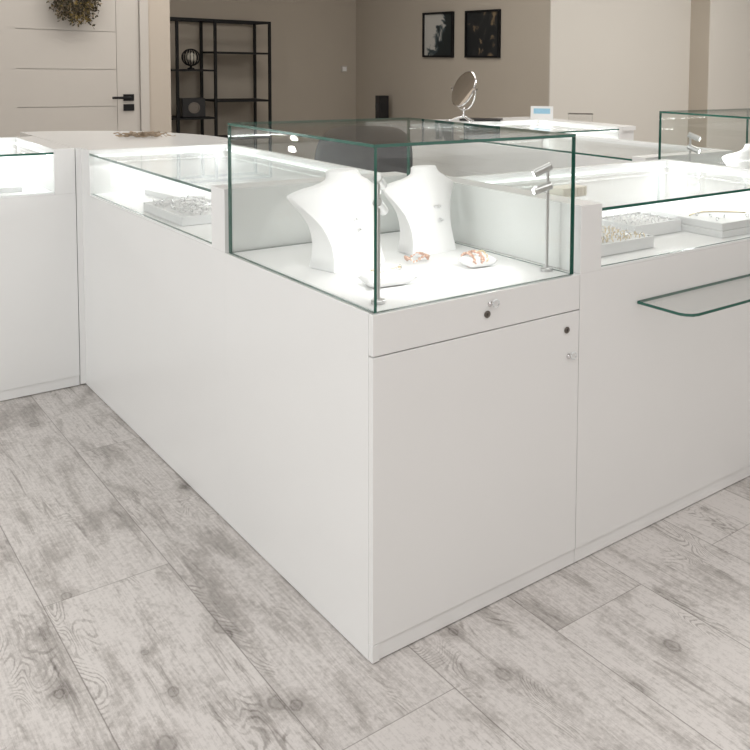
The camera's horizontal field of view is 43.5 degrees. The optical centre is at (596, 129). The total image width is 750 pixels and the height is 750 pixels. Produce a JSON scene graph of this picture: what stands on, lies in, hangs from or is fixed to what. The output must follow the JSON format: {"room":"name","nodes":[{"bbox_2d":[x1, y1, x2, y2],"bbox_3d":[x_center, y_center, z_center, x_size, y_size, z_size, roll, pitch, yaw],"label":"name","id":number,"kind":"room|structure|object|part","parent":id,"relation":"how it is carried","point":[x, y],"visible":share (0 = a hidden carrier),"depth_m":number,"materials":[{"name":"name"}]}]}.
{"room":"shop","nodes":[
{"label":"shop","id":0,"kind":"room"},
{"bbox_2d":[148,0,170,132],"bbox_3d":[-5.127,-0.546,4.371,5.731,2.900,0.120,-3,5,-43],"label":"wall","id":1,"kind":"structure","parent":0,"point":[158,10],"depth_m":6.26,"materials":[{"name":"paint"}]},
{"bbox_2d":[0,0,139,136],"bbox_3d":[-3.480,-0.229,5.874,0.890,2.110,0.114,-3,5,-43],"label":"door","id":2,"kind":"structure","parent":1,"relation":"in","point":[55,76],"depth_m":5.88,"materials":[{"name":"paint"}]},
{"bbox_2d":[46,0,101,27],"bbox_3d":[-3.381,-0.881,5.797,0.345,0.461,0.127,-3,5,-43],"label":"wreath","id":3,"kind":"object","parent":2,"relation":"hanging from","point":[84,6],"visible":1,"depth_m":5.81,"materials":[{"name":"green plant"}]},
{"bbox_3d":[-3.229,-0.214,6.075,0.124,0.017,0.058,-3,5,-43],"label":"lever","id":4,"kind":"part","parent":2,"relation":"part of","materials":[{"name":"black metal"}]},
{"bbox_2d":[138,0,149,131],"bbox_3d":[-3.520,-0.263,5.915,1.005,2.180,0.135,-3,5,-43],"label":"trim","id":5,"kind":"structure","parent":1,"relation":"attached to","point":[142,4],"depth_m":6.18,"materials":[{"name":"paint"}]},
{"bbox_2d":[170,0,355,159],"bbox_3d":[-3.453,-0.807,8.556,2.670,2.900,0.100,-3,5,-43],"label":"wall","id":6,"kind":"structure","parent":0,"point":[311,40],"depth_m":8.79,"materials":[{"name":"beige paint"}]},
{"bbox_2d":[341,66,346,71],"bbox_3d":[-2.621,-0.626,9.280,0.064,0.064,0.019,-3,5,-43],"label":"light switch","id":7,"kind":"object","parent":6,"relation":"attached to","point":[343,68],"visible":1,"depth_m":9.27,"materials":[{"name":"paint"}]},
{"bbox_2d":[0,383,749,749],"bbox_3d":[0.276,1.056,4.037,13.000,0.050,12.400,-3,5,-43],"label":"floor","id":8,"kind":"structure","parent":0,"point":[134,615],"depth_m":2.02,"materials":[{"name":"grey wood"}]},
{"bbox_2d":[0,136,79,400],"bbox_3d":[-2.752,0.548,3.336,1.278,0.950,0.702,-3,5,-43],"label":"display counter","id":9,"kind":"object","parent":8,"relation":"on","point":[39,322],"depth_m":3.45,"materials":[{"name":"white paint"}]},
{"bbox_3d":[-2.974,0.075,3.530,1.156,0.042,0.020,-3,5,-43],"label":"rail","id":10,"kind":"part","parent":9,"relation":"part of","materials":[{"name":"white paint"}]},
{"bbox_2d":[0,182,22,192],"bbox_3d":[-2.389,0.231,3.434,0.280,0.020,0.180,-3,5,-43],"label":"tray","id":11,"kind":"object","parent":9,"relation":"on","point":[5,187],"visible":1,"depth_m":3.46,"materials":[{"name":"white plastic"}]},
{"bbox_3d":[-2.740,0.091,3.285,1.164,0.008,0.667,-3,5,-43],"label":"glass","id":12,"kind":"part","parent":9,"relation":"part of","materials":[{"name":"clear glass"}]},
{"bbox_3d":[-2.301,0.142,3.717,0.072,0.176,0.684,-3,5,-43],"label":"panel","id":13,"kind":"part","parent":9,"relation":"part of","materials":[{"name":"white paint"}]},
{"bbox_2d":[20,131,227,383],"bbox_3d":[-2.144,0.505,4.105,0.660,0.950,0.982,-3,5,-43],"label":"counter","id":14,"kind":"object","parent":8,"relation":"on","point":[74,139],"visible":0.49,"depth_m":3.75,"materials":[{"name":"white paint"}]},
{"bbox_2d":[20,131,227,147],"bbox_3d":[-2.146,0.043,4.085,0.658,0.024,0.949,-3,5,-43],"label":"countertop","id":15,"kind":"structure","parent":14,"relation":"on","point":[73,139],"depth_m":3.96,"materials":[{"name":"white paint"}]},
{"bbox_2d":[113,131,175,136],"bbox_3d":[-2.036,0.022,4.026,0.253,0.025,0.156,-1,4,-27],"label":"garland","id":16,"kind":"object","parent":14,"relation":"on","point":[150,133],"visible":1,"depth_m":4.00},
{"bbox_2d":[170,17,271,151],"bbox_3d":[-3.655,-0.158,8.046,1.336,1.668,0.360,-3,5,-43],"label":"shelf rack","id":17,"kind":"object","parent":8,"relation":"on","point":[255,136],"visible":0.48,"depth_m":8.21,"materials":[{"name":"black metal"}]},
{"bbox_3d":[-3.660,-0.130,7.810,0.022,1.646,0.022,-3,5,-43],"label":"post","id":18,"kind":"part","parent":17,"relation":"part of","materials":[{"name":"black metal"}]},
{"bbox_2d":[181,49,199,68],"bbox_3d":[-3.607,-0.625,7.941,0.157,0.185,0.156,-3,5,-43],"label":"globe lamp","id":19,"kind":"object","parent":17,"relation":"on","point":[190,57],"visible":1,"depth_m":7.91,"materials":[{"name":"black metal"}]},
{"bbox_3d":[-3.606,-0.639,7.940,0.088,0.088,0.088,-3,5,-43],"label":"globe","id":20,"kind":"part","parent":19,"relation":"part of"},
{"bbox_2d":[179,98,205,117],"bbox_3d":[-3.623,-0.195,7.987,0.200,0.170,0.144,-3,5,-43],"label":"speaker box","id":21,"kind":"object","parent":17,"relation":"on","point":[189,107],"visible":0.89,"depth_m":7.93,"materials":[{"name":"black plastic"}]},
{"bbox_3d":[-3.829,-0.522,7.849,0.794,0.016,0.358,-3,5,-43],"label":"shelf","id":22,"kind":"part","parent":17,"relation":"part of","materials":[{"name":"black metal"}]},
{"bbox_3d":[-3.837,-0.098,7.879,0.794,0.016,0.358,-3,5,-43],"label":"shelf","id":23,"kind":"part","parent":17,"relation":"part of","materials":[{"name":"black metal"}]},
{"bbox_3d":[-3.656,-0.163,8.279,0.022,1.646,0.022,-3,5,-43],"label":"post","id":24,"kind":"part","parent":17,"relation":"part of","materials":[{"name":"black metal"}]},
{"bbox_3d":[-3.756,-0.989,8.111,1.336,0.022,0.022,-3,5,-43],"label":"rail","id":25,"kind":"part","parent":17,"relation":"part of","materials":[{"name":"black metal"}]},
{"bbox_3d":[-3.424,-0.141,8.034,0.022,1.646,0.022,-3,5,-43],"label":"post","id":26,"kind":"part","parent":17,"relation":"part of","materials":[{"name":"black metal"}]},
{"bbox_3d":[-3.524,-0.968,7.867,1.336,0.022,0.022,-3,5,-43],"label":"rail","id":27,"kind":"part","parent":17,"relation":"part of","materials":[{"name":"black metal"}]},
{"bbox_3d":[-3.349,-0.707,8.290,0.476,0.018,0.358,-3,5,-43],"label":"shelf","id":28,"kind":"part","parent":17,"relation":"part of","materials":[{"name":"black metal"}]},
{"bbox_3d":[-3.357,-0.271,8.320,0.476,0.018,0.358,-3,5,-43],"label":"shelf","id":29,"kind":"part","parent":17,"relation":"part of","materials":[{"name":"black metal"}]},
{"bbox_3d":[-3.364,0.073,8.344,0.476,0.018,0.358,-3,5,-43],"label":"shelf","id":30,"kind":"part","parent":17,"relation":"part of","materials":[{"name":"black metal"}]},
{"bbox_3d":[-3.295,-0.180,8.621,0.022,1.646,0.022,-3,5,-43],"label":"post","id":31,"kind":"part","parent":17,"relation":"part of","materials":[{"name":"black metal"}]},
{"bbox_3d":[-3.062,-0.159,8.377,0.022,1.646,0.022,-3,5,-43],"label":"post","id":32,"kind":"part","parent":17,"relation":"part of","materials":[{"name":"black metal"}]},
{"bbox_2d":[79,141,406,521],"bbox_3d":[-1.327,0.582,3.227,0.592,0.950,1.485,-3,5,-43],"label":"display counter","id":33,"kind":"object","parent":8,"relation":"on","point":[155,308],"depth_m":2.92,"materials":[{"name":"white laminate"}]},
{"bbox_3d":[-1.326,0.127,3.155,0.525,0.008,1.251,-3,5,-43],"label":"glass","id":34,"kind":"part","parent":33,"relation":"part of","materials":[{"name":"clear glass"}]},
{"bbox_3d":[-1.513,0.214,2.985,0.008,0.148,1.255,-3,5,-43],"label":"glass","id":35,"kind":"part","parent":33,"relation":"part of","materials":[{"name":"clear glass"}]},
{"bbox_3d":[-1.800,0.155,3.667,0.542,0.176,0.145,-3,5,-43],"label":"panel","id":36,"kind":"part","parent":33,"relation":"part of","materials":[{"name":"white paint"}]},
{"bbox_3d":[-1.537,0.678,3.036,0.018,0.770,1.485,-3,5,-43],"label":"panel","id":37,"kind":"part","parent":33,"relation":"part of","materials":[{"name":"white laminate"}]},
{"bbox_2d":[143,197,210,225],"bbox_3d":[-1.358,0.274,3.009,0.200,0.031,0.380,-3,5,-43],"label":"tray","id":38,"kind":"object","parent":33,"relation":"on","point":[167,213],"visible":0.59,"depth_m":2.90,"materials":[{"name":"white plastic"}]},
{"bbox_2d":[162,202,174,208],"bbox_3d":[-1.426,0.257,2.979,0.044,0.027,0.035,1,4,-6],"label":"chain","id":39,"kind":"object","parent":38,"relation":"on","point":[172,203],"visible":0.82,"depth_m":2.99,"materials":[{"name":"silver metal"}]},
{"bbox_2d":[182,209,194,215],"bbox_3d":[-1.301,0.268,2.849,0.044,0.024,0.036,0,4,-9],"label":"chain","id":40,"kind":"object","parent":38,"relation":"on","point":[192,210],"visible":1,"depth_m":2.86,"materials":[{"name":"silver metal"}]},
{"bbox_2d":[196,207,207,214],"bbox_3d":[-1.269,0.265,2.873,0.043,0.027,0.036,3,5,28],"label":"chain","id":41,"kind":"object","parent":38,"relation":"on","point":[206,208],"visible":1,"depth_m":2.88,"materials":[{"name":"silver metal"}]},
{"bbox_2d":[144,184,211,199],"bbox_3d":[-1.555,0.245,3.441,0.300,0.022,0.240,4,5,41],"label":"tray","id":42,"kind":"object","parent":33,"relation":"on","point":[177,192],"visible":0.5,"depth_m":3.39,"materials":[{"name":"white plastic"}]},
{"bbox_3d":[-1.132,0.122,3.340,0.020,0.042,1.243,-3,5,-43],"label":"rail","id":43,"kind":"part","parent":33,"relation":"part of","materials":[{"name":"white paint"}]},
{"bbox_3d":[-0.843,0.240,2.698,0.592,0.176,0.097,-3,5,-43],"label":"panel","id":44,"kind":"part","parent":33,"relation":"part of","materials":[{"name":"white paint"}]},
{"bbox_3d":[-0.836,0.716,2.692,0.523,0.770,0.018,-3,5,-43],"label":"panel","id":45,"kind":"part","parent":33,"relation":"part of","materials":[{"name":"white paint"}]},
{"bbox_2d":[314,126,412,173],"bbox_3d":[-1.099,0.500,4.063,0.620,1.001,0.577,1,4,-1],"label":"office chair","id":46,"kind":"object","parent":8,"relation":"on","point":[389,159],"visible":0.18,"depth_m":4.22,"materials":[{"name":"fabric"}]},
{"bbox_2d":[375,95,388,121],"bbox_3d":[-2.118,0.159,8.818,0.200,0.985,0.200,-3,6,-43],"label":"tower speaker","id":47,"kind":"object","parent":8,"relation":"on","point":[381,101],"visible":0.38,"depth_m":8.76},
{"bbox_2d":[225,117,579,663],"bbox_3d":[-0.535,0.563,2.389,0.592,1.134,0.814,-3,5,-43],"label":"display case","id":48,"kind":"object","parent":8,"relation":"on","point":[406,464],"visible":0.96,"depth_m":2.12,"materials":[{"name":"white paint"}]},
{"bbox_3d":[-0.756,0.750,2.215,0.018,0.770,0.786,-3,5,-43],"label":"panel","id":49,"kind":"part","parent":48,"relation":"part of","materials":[{"name":"white laminate"}]},
{"bbox_3d":[-0.737,0.190,2.167,0.007,0.352,0.787,-3,5,-43],"label":"glass","id":50,"kind":"part","parent":48,"relation":"part of","materials":[{"name":"clear glass"}]},
{"bbox_3d":[-0.801,0.155,2.642,0.555,0.352,0.007,-3,5,-43],"label":"glass","id":51,"kind":"part","parent":48,"relation":"part of","materials":[{"name":"clear glass"}]},
{"bbox_2d":[287,168,384,272],"bbox_3d":[-0.652,0.231,2.333,0.132,0.251,0.276,4,5,34],"label":"bust","id":52,"kind":"object","parent":48,"relation":"on","point":[330,207],"visible":0.93,"depth_m":2.28,"materials":[{"name":"white plastic"}]},
{"bbox_3d":[-0.485,1.140,1.949,0.018,0.040,0.018,-3,5,-43],"label":"corner post","id":53,"kind":"part","parent":48,"relation":"part of","materials":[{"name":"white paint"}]},
{"bbox_2d":[371,173,387,304],"bbox_3d":[-0.478,0.239,1.975,0.031,0.289,0.056,2,4,7],"label":"spotlight","id":54,"kind":"object","parent":48,"relation":"on","point":[382,209],"visible":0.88,"depth_m":1.96,"materials":[{"name":"metal"}]},
{"bbox_2d":[357,268,416,286],"bbox_3d":[-0.500,0.355,2.137,0.125,0.034,0.075,-2,5,-35],"label":"pillow","id":55,"kind":"object","parent":48,"relation":"on","point":[392,277],"visible":0.84,"depth_m":2.12,"materials":[{"name":"white fabric"}]},
{"bbox_2d":[380,264,402,272],"bbox_3d":[-0.493,0.332,2.134,0.064,0.017,0.008,-2,5,-36],"label":"bead","id":56,"kind":"object","parent":55,"relation":"on","point":[397,266],"visible":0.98,"depth_m":2.14,"materials":[{"name":"silver metal"}]},
{"bbox_3d":[-0.530,0.001,2.348,0.569,0.007,0.787,-3,5,-43],"label":"glass","id":57,"kind":"part","parent":48,"relation":"part of","materials":[{"name":"clear glass"}]},
{"bbox_2d":[404,252,429,262],"bbox_3d":[-0.479,0.341,2.384,0.075,0.026,0.047,-3,5,-43],"label":"bead strand","id":58,"kind":"object","parent":48,"relation":"on","point":[417,254],"visible":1,"depth_m":2.37,"materials":[{"name":"gold metal"}]},
{"bbox_2d":[381,165,455,255],"bbox_3d":[-0.481,0.225,2.531,0.106,0.241,0.234,5,6,45],"label":"bust","id":59,"kind":"object","parent":48,"relation":"on","point":[413,197],"visible":0.98,"depth_m":2.49,"materials":[{"name":"white plastic"}]},
{"bbox_3d":[-0.271,0.792,2.123,0.592,0.636,0.018,-3,5,-43],"label":"door","id":60,"kind":"part","parent":48,"relation":"part of","materials":[{"name":"white paint"}]},
{"bbox_3d":[-0.264,0.427,2.097,0.592,0.090,0.018,-3,5,-43],"label":"drawer","id":61,"kind":"part","parent":48,"relation":"part of","materials":[{"name":"white paint"}]},
{"bbox_3d":[-0.262,0.205,2.080,0.562,0.352,0.007,-3,5,-43],"label":"glass","id":62,"kind":"part","parent":48,"relation":"part of","materials":[{"name":"clear glass"}]},
{"bbox_2d":[458,253,496,267],"bbox_3d":[-0.314,0.345,2.355,0.085,0.030,0.070,-2,5,-37],"label":"pillow","id":63,"kind":"object","parent":48,"relation":"on","point":[466,260],"visible":0.88,"depth_m":2.33,"materials":[{"name":"white fabric"}]},
{"bbox_2d":[461,252,476,266],"bbox_3d":[-0.336,0.341,2.341,0.014,0.040,0.073,-2,5,-37],"label":"bracelet","id":64,"kind":"object","parent":63,"relation":"on","point":[463,253],"visible":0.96,"depth_m":2.33,"materials":[{"name":"gold metal"}]},
{"bbox_2d":[468,250,484,263],"bbox_3d":[-0.319,0.340,2.354,0.015,0.044,0.076,-2,5,-41],"label":"bracelet","id":65,"kind":"object","parent":63,"relation":"on","point":[471,251],"visible":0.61,"depth_m":2.34,"materials":[{"name":"gold metal"}]},
{"bbox_2d":[478,250,488,261],"bbox_3d":[-0.302,0.340,2.368,0.012,0.041,0.073,-1,5,-32],"label":"bracelet","id":66,"kind":"object","parent":63,"relation":"on","point":[483,251],"visible":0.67,"depth_m":2.35,"materials":[{"name":"gold metal"}]},
{"bbox_3d":[-0.329,0.170,2.553,0.007,0.352,0.773,-3,5,-43],"label":"glass","id":67,"kind":"part","parent":48,"relation":"part of","materials":[{"name":"clear glass"}]},
{"bbox_3d":[-0.339,0.730,2.610,0.018,0.770,0.786,-3,5,-43],"label":"panel","id":68,"kind":"part","parent":48,"relation":"part of","materials":[{"name":"white paint"}]},
{"bbox_2d":[532,162,552,271],"bbox_3d":[-0.139,0.226,2.304,0.057,0.283,0.031,0,4,-20],"label":"spotlight","id":69,"kind":"object","parent":48,"relation":"on","point":[546,168],"visible":1,"depth_m":2.30,"materials":[{"name":"metal"}]},
{"bbox_2d":[366,117,536,126],"bbox_3d":[-0.898,0.418,5.688,1.110,0.949,0.280,-3,5,-43],"label":"countertop","id":70,"kind":"structure","parent":8,"relation":"on","point":[379,123],"depth_m":5.43,"materials":[{"name":"white paint"}]},
{"bbox_2d":[459,118,502,121],"bbox_3d":[-0.735,-0.062,5.702,0.260,0.012,0.160,1,4,-1],"label":"mat","id":71,"kind":"object","parent":70,"relation":"on","point":[461,119],"visible":0.91,"depth_m":5.62,"materials":[{"name":"plastic"}]},
{"bbox_2d":[392,119,622,175],"bbox_3d":[-0.527,0.452,5.298,1.110,0.950,0.795,-3,5,-43],"label":"countertop","id":72,"kind":"structure","parent":8,"relation":"on","point":[439,155],"depth_m":5.32,"materials":[{"name":"white paint"}]},
{"bbox_3d":[-0.925,0.558,4.929,0.018,0.770,0.758,-3,5,-43],"label":"panel","id":73,"kind":"part","parent":72,"relation":"part of","materials":[{"name":"white paint"}]},
{"bbox_3d":[-0.898,0.085,4.900,0.050,0.176,0.776,-3,5,-43],"label":"panel","id":74,"kind":"part","parent":72,"relation":"part of","materials":[{"name":"white paint"}]},
{"bbox_2d":[446,71,477,122],"bbox_3d":[-0.812,-0.199,5.465,0.216,0.314,0.202,1,4,6],"label":"mirror","id":75,"kind":"object","parent":72,"relation":"on","point":[464,88],"visible":0.99,"depth_m":5.45,"materials":[{"name":"silver metal"}]},
{"bbox_3d":[-0.867,-0.065,5.472,0.108,0.044,0.016,1,4,-3],"label":"leg","id":76,"kind":"part","parent":75,"relation":"part of","materials":[{"name":"silver metal"}]},
{"bbox_2d":[452,72,474,104],"bbox_3d":[-0.815,-0.249,5.457,0.002,0.221,0.221,26,-13,-39],"label":"mirror glass","id":77,"kind":"object","parent":75,"relation":"attached to","point":[463,87],"depth_m":5.45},
{"bbox_3d":[-0.811,-0.247,5.462,0.011,0.232,0.232,26,-13,-39],"label":"mirror frame","id":78,"kind":"part","parent":75,"relation":"part of","materials":[{"name":"silver metal"}]},
{"bbox_3d":[-0.766,-0.025,5.540,1.030,0.042,0.020,-3,5,-43],"label":"rail","id":79,"kind":"part","parent":72,"relation":"part of","materials":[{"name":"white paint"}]},
{"bbox_3d":[-0.122,0.048,5.636,0.030,0.176,0.776,-3,5,-43],"label":"panel","id":80,"kind":"part","parent":72,"relation":"part of","materials":[{"name":"white paint"}]},
{"bbox_3d":[-0.500,-0.005,5.261,1.038,0.008,0.760,-3,5,-43],"label":"glass","id":81,"kind":"part","parent":72,"relation":"part of","materials":[{"name":"clear glass"}]},
{"bbox_2d":[515,117,635,140],"bbox_3d":[-0.163,0.421,5.839,0.160,0.950,1.080,-3,5,-43],"label":"countertop","id":82,"kind":"structure","parent":8,"relation":"on","point":[628,131],"depth_m":5.45,"materials":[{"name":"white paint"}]},
{"bbox_2d":[531,106,552,118],"bbox_3d":[-0.367,-0.113,5.996,0.150,0.085,0.047,1,4,-2],"label":"card stand","id":83,"kind":"object","parent":82,"relation":"on","point":[537,112],"visible":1,"depth_m":5.97,"materials":[{"name":"white plastic"}]},
{"bbox_2d":[568,113,592,121],"bbox_3d":[-0.105,-0.078,5.816,0.164,0.050,0.084,1,4,-2],"label":"clear box","id":84,"kind":"object","parent":82,"relation":"on","point":[568,113],"visible":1,"depth_m":5.85,"materials":[{"name":"plastic"}]},
{"bbox_2d":[451,131,732,176],"bbox_3d":[-0.070,0.534,4.249,0.575,0.950,1.350,-3,5,-43],"label":"countertop","id":85,"kind":"structure","parent":8,"relation":"on","point":[478,158],"depth_m":4.27,"materials":[{"name":"white paint"}]},
{"bbox_3d":[-0.274,0.630,4.064,0.018,0.770,1.350,-3,5,-43],"label":"panel","id":86,"kind":"part","parent":85,"relation":"part of","materials":[{"name":"white paint"}]},
{"bbox_3d":[-0.509,0.108,4.677,0.556,0.176,0.075,-3,5,-43],"label":"panel","id":87,"kind":"part","parent":85,"relation":"part of","materials":[{"name":"white paint"}]},
{"bbox_3d":[-0.267,0.165,4.030,0.014,0.147,1.200,-3,5,-43],"label":"panel","id":88,"kind":"part","parent":85,"relation":"part of","materials":[{"name":"white paint"}]},
{"bbox_3d":[-0.074,0.076,4.206,0.540,0.008,1.208,-3,5,-43],"label":"glass","id":89,"kind":"part","parent":85,"relation":"part of","materials":[{"name":"clear glass"}]},
{"bbox_3d":[0.126,0.072,4.396,0.020,0.042,1.200,-3,5,-43],"label":"rail","id":90,"kind":"part","parent":85,"relation":"part of","materials":[{"name":"white paint"}]},
{"bbox_3d":[0.368,0.188,3.755,0.556,0.176,0.075,-3,5,-43],"label":"panel","id":91,"kind":"part","parent":85,"relation":"part of","materials":[{"name":"white paint"}]},
{"bbox_2d":[445,159,749,561],"bbox_3d":[0.063,0.625,2.970,1.067,0.950,0.804,-3,5,-43],"label":"display counter","id":92,"kind":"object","parent":8,"relation":"on","point":[663,407],"depth_m":2.55,"materials":[{"name":"white paint"}]},
{"bbox_3d":[-0.280,0.734,2.574,0.018,0.770,0.653,-3,5,-43],"label":"panel","id":93,"kind":"part","parent":92,"relation":"part of","materials":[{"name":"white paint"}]},
{"bbox_3d":[-0.290,0.257,2.601,0.074,0.176,0.804,-3,5,-43],"label":"panel","id":94,"kind":"part","parent":92,"relation":"part of","materials":[{"name":"white paint"}]},
{"bbox_3d":[-0.088,0.155,3.144,0.973,0.042,0.020,-3,5,-43],"label":"rail","id":95,"kind":"part","parent":92,"relation":"part of","materials":[{"name":"white paint"}]},
{"bbox_2d":[549,184,586,197],"bbox_3d":[-0.079,0.175,2.536,0.062,0.027,0.111,4,5,41],"label":"box","id":96,"kind":"object","parent":92,"relation":"on","point":[561,190],"visible":0.84,"depth_m":2.51,"materials":[{"name":"white plastic"}]},
{"bbox_2d":[601,227,653,256],"bbox_3d":[0.021,0.327,2.604,0.225,0.034,0.190,-3,5,-43],"label":"tray","id":97,"kind":"object","parent":92,"relation":"on","point":[634,243],"visible":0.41,"depth_m":2.56,"materials":[{"name":"white plastic"}]},
{"bbox_2d":[602,212,681,235],"bbox_3d":[0.130,0.307,2.871,0.215,0.040,0.190,-3,5,-43],"label":"tray","id":98,"kind":"object","parent":92,"relation":"on","point":[672,225],"visible":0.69,"depth_m":2.83,"materials":[{"name":"white plastic"}]},
{"bbox_3d":[0.332,0.717,2.690,1.067,0.730,0.018,-3,5,-43],"label":"panel","id":99,"kind":"part","parent":92,"relation":"part of","materials":[{"name":"white laminate"}]},
{"bbox_3d":[0.361,0.270,2.677,0.985,0.148,0.008,-3,5,-43],"label":"glass","id":100,"kind":"part","parent":92,"relation":"part of","materials":[{"name":"clear glass"}]},
{"bbox_3d":[0.142,0.171,2.903,0.981,0.008,0.655,-3,5,-43],"label":"glass","id":101,"kind":"part","parent":92,"relation":"part of","materials":[{"name":"clear glass"}]},
{"bbox_2d":[635,201,720,217],"bbox_3d":[0.291,0.293,3.183,0.240,0.030,0.200,-3,5,-43],"label":"box","id":102,"kind":"object","parent":92,"relation":"on","point":[671,209],"visible":0.55,"depth_m":3.16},
{"bbox_2d":[637,274,749,316],"bbox_3d":[0.401,0.469,2.589,0.620,0.008,0.189,-3,5,-43],"label":"ledge","id":103,"kind":"object","parent":92,"relation":"attached to","point":[640,302],"visible":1,"depth_m":2.46,"materials":[{"name":"glass"}]},
{"bbox_3d":[0.496,0.226,3.255,0.020,0.176,0.672,-3,5,-43],"label":"panel","id":104,"kind":"part","parent":92,"relation":"part of","materials":[{"name":"white paint"}]},
{"bbox_2d":[675,208,749,237],"bbox_3d":[0.416,0.305,2.928,0.260,0.046,0.200,-3,5,-43],"label":"tray","id":105,"kind":"object","parent":92,"relation":"on","point":[734,223],"visible":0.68,"depth_m":2.84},
{"bbox_2d":[689,211,745,215],"bbox_3d":[0.391,0.277,2.966,0.216,0.004,0.054,-1,4,-23],"label":"necklace","id":106,"kind":"object","parent":105,"relation":"on","point":[699,211],"visible":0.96,"depth_m":2.99,"materials":[{"name":"gold metal"}]},
{"bbox_2d":[658,108,749,159],"bbox_3d":[0.715,0.509,3.491,0.600,1.134,0.814,-3,5,-43],"label":"display case","id":107,"kind":"object","parent":8,"relation":"on","point":[728,113],"visible":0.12,"depth_m":3.54,"materials":[{"name":"clear glass"}]},
{"bbox_2d":[687,132,700,161],"bbox_3d":[0.379,0.151,3.516,0.056,0.282,0.031,2,4,11],"label":"spotlight","id":108,"kind":"object","parent":107,"relation":"on","point":[690,135],"visible":0.73,"depth_m":3.50,"materials":[{"name":"metal"}]},
{"bbox_3d":[0.729,-0.054,3.457,0.576,0.007,0.787,-3,5,-43],"label":"glass","id":109,"kind":"part","parent":107,"relation":"part of","materials":[{"name":"clear glass"}]},
{"bbox_2d":[722,144,749,168],"bbox_3d":[0.619,0.178,3.488,0.246,0.241,0.106,1,4,-7],"label":"bust","id":110,"kind":"object","parent":107,"relation":"on","point":[741,159],"visible":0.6,"depth_m":3.47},
{"bbox_2d":[356,0,549,125],"bbox_3d":[-1.412,-0.750,8.274,0.100,2.900,3.123,-3,5,-43],"label":"wall","id":111,"kind":"structure","parent":0,"point":[390,62],"depth_m":8.21,"materials":[{"name":"beige paint"}]},
{"bbox_2d":[422,11,454,57],"bbox_3d":[-1.461,-0.870,8.227,0.025,0.415,0.492,-3,5,-43],"label":"framed picture","id":112,"kind":"object","parent":111,"relation":"attached to","point":[437,27],"visible":1,"depth_m":8.22,"materials":[{"name":"black metal"}]},
{"bbox_2d":[464,9,500,57],"bbox_3d":[-0.989,-0.825,7.731,0.025,0.411,0.495,-3,5,-43],"label":"framed picture","id":113,"kind":"object","parent":111,"relation":"attached to","point":[482,36],"visible":1,"depth_m":7.73,"materials":[{"name":"black metal"}]},
{"bbox_2d":[549,0,690,145],"bbox_3d":[0.280,-0.680,7.722,1.792,2.900,0.012,-3,5,-43],"label":"wall","id":114,"kind":"structure","parent":0,"point":[621,62],"depth_m":7.68,"materials":[{"name":"paint"}]},
{"bbox_2d":[687,0,709,147],"bbox_3d":[0.976,-0.702,8.218,0.100,2.900,0.226,-3,5,-43],"label":"wall","id":115,"kind":"structure","parent":0,"point":[700,9],"depth_m":8.19,"materials":[{"name":"beige paint"}]},
{"bbox_2d":[706,0,749,152],"bbox_3d":[2.149,-0.746,9.165,3.108,2.900,0.012,-3,5,-43],"label":"wall","id":116,"kind":"structure","parent":0,"point":[729,26],"depth_m":8.30,"materials":[{"name":"paint"}]}
]}

